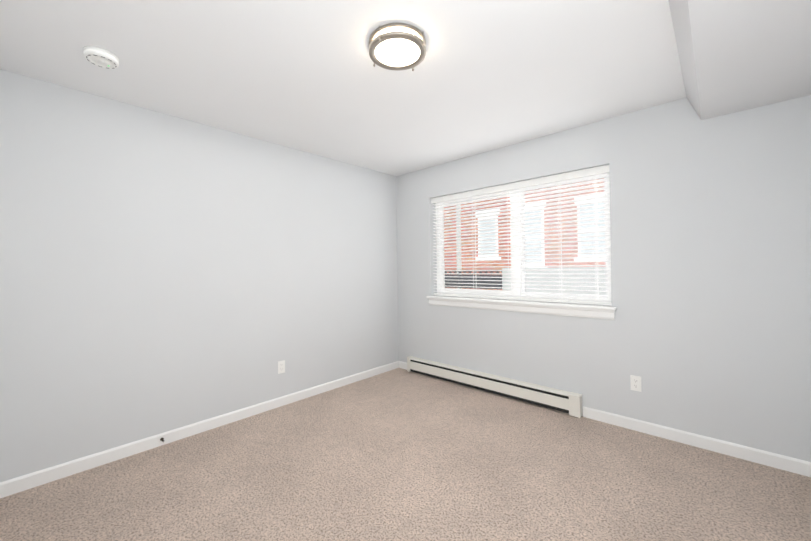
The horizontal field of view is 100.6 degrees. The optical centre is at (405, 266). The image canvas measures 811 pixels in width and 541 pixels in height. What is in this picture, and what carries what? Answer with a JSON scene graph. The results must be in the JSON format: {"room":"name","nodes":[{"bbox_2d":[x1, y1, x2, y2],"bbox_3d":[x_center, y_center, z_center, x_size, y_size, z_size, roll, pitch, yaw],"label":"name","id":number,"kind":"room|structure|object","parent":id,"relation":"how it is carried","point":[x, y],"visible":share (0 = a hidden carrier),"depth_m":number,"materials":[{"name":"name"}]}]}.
{"room":"empty bedroom","nodes":[
{"label":"empty bedroom","id":0,"kind":"room"},
{"bbox_2d":[0,69,398,481],"bbox_3d":[-1.303,0.081,3.151,0.200,2.440,3.320,-1,0,43],"label":"wall","id":1,"kind":"structure","parent":0,"point":[160,272],"depth_m":2.48,"materials":[{"name":"grey paint"}]},
{"bbox_2d":[0,361,399,497],"bbox_3d":[-1.207,1.257,3.074,0.013,0.085,3.318,-1,0,43],"label":"baseboard","id":2,"kind":"structure","parent":1,"relation":"attached to","point":[88,462],"depth_m":2.46,"materials":[{"name":"white wood"}]},
{"bbox_2d":[278,360,284,373],"bbox_3d":[-1.156,0.939,3.140,0.007,0.115,0.070,-1,0,43],"label":"outlet","id":3,"kind":"object","parent":1,"relation":"attached to","point":[281,366],"visible":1,"depth_m":3.14,"materials":[{"name":"white plastic"}]},
{"bbox_2d":[0,0,685,175],"bbox_3d":[0.025,-1.223,1.909,3.870,0.120,3.720,-1,0,43],"label":"ceiling","id":4,"kind":"structure","parent":0,"point":[309,77],"depth_m":1.95,"materials":[{"name":"white paint"}]},
{"bbox_2d":[83,46,118,68],"bbox_3d":[-1.636,-1.117,1.813,0.144,0.044,0.144,-1,0,43],"label":"smoke detector","id":5,"kind":"object","parent":4,"relation":"attached to","point":[100,57],"visible":1,"depth_m":1.79,"materials":[{"name":"white plastic"}]},
{"bbox_2d":[369,23,425,70],"bbox_3d":[-0.042,-1.126,1.754,0.314,0.072,0.313,-1,0,43],"label":"flush-mount light fixture","id":6,"kind":"object","parent":4,"relation":"attached to","point":[397,46],"visible":1,"depth_m":1.70,"materials":[{"name":"white glass"}]},
{"bbox_2d":[0,368,810,540],"bbox_3d":[0.061,1.337,1.899,3.870,0.120,3.720,-1,0,43],"label":"floor","id":7,"kind":"structure","parent":0,"point":[399,454],"depth_m":1.98,"materials":[{"name":"carpet"}]},
{"bbox_2d":[396,95,810,461],"bbox_3d":[1.239,0.046,3.196,3.870,2.440,0.200,-1,0,43],"label":"wall","id":8,"kind":"structure","parent":0,"point":[706,332],"depth_m":2.42,"materials":[{"name":"grey paint"}]},
{"bbox_2d":[407,356,582,417],"bbox_3d":[0.754,1.179,3.467,1.940,0.178,0.072,-1,0,43],"label":"heater","id":9,"kind":"object","parent":8,"relation":"attached to","point":[570,403],"visible":1,"depth_m":3.26,"materials":[{"name":"white metal"}]},
{"bbox_2d":[427,295,616,319],"bbox_3d":[0.999,0.385,3.342,1.908,0.100,0.164,-1,0,43],"label":"window sill","id":10,"kind":"structure","parent":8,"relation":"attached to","point":[581,310],"depth_m":3.12,"materials":[{"name":"white wood"}]},
{"bbox_2d":[436,173,610,301],"bbox_3d":[1.065,-0.240,3.425,1.838,1.148,0.081,-1,0,43],"label":"window","id":11,"kind":"structure","parent":8,"relation":"in","point":[486,293],"depth_m":3.34,"materials":[{"name":"white plastic"}]},
{"bbox_2d":[431,165,611,304],"bbox_3d":[1.002,-0.241,3.357,1.830,1.139,0.084,-1,0,43],"label":"window blinds","id":12,"kind":"object","parent":11,"relation":"attached to","point":[574,175],"visible":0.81,"depth_m":3.19,"materials":[{"name":"white plastic"}]},
{"bbox_2d":[521,177,607,298],"bbox_3d":[1.418,-0.246,3.076,0.744,1.046,0.002,-1,0,43],"label":"screen","id":13,"kind":"object","parent":11,"relation":"attached to","point":[565,248],"visible":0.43,"depth_m":3.04,"materials":[{"name":"grey"}]},
{"bbox_2d":[630,375,640,391],"bbox_3d":[1.762,0.896,2.577,0.070,0.115,0.007,-1,0,43],"label":"outlet","id":14,"kind":"object","parent":8,"relation":"attached to","point":[635,383],"visible":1,"depth_m":2.58,"materials":[{"name":"white plastic"}]},
{"bbox_2d":[583,406,810,476],"bbox_3d":[1.966,1.210,2.387,1.296,0.085,0.013,-1,0,43],"label":"baseboard","id":15,"kind":"structure","parent":8,"relation":"attached to","point":[778,461],"depth_m":2.30,"materials":[{"name":"white wood"}]},
{"bbox_2d":[668,0,810,119],"bbox_3d":[1.074,-1.089,0.940,0.617,0.186,3.320,-1,0,43],"label":"ceiling","id":16,"kind":"structure","parent":0,"point":[737,55],"depth_m":1.59,"materials":[{"name":"white paint"}]},
{"label":"outside","id":17,"kind":"structure","parent":0,"visible":0},
{"bbox_2d":[502,267,605,294],"bbox_3d":[2.775,1.436,5.909,30.000,2.840,5.750,-1,0,43],"label":"ground","id":18,"kind":"structure","parent":17,"point":[509,281],"depth_m":5.27,"materials":[{"name":"grey"}]},
{"bbox_2d":[445,271,501,289],"bbox_3d":[-1.946,1.481,9.428,10.306,2.710,0.040,-1,0,43],"label":"fence","id":19,"kind":"object","parent":18,"relation":"on","point":[463,277],"depth_m":6.41,"materials":[{"name":"grey"}]},
{"bbox_2d":[444,178,604,289],"bbox_3d":[4.761,-3.513,8.149,30.000,12.500,0.300,-1,0,43],"label":"brick house","id":20,"kind":"structure","parent":18,"relation":"on","point":[506,254],"depth_m":9.73,"materials":[{"name":"red brick"}]},
{"bbox_2d":[456,194,604,288],"bbox_3d":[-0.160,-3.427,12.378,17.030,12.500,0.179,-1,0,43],"label":"window","id":21,"kind":"structure","parent":20,"relation":"attached to","point":[537,249],"depth_m":9.10,"materials":[{"name":"white"}]}
]}

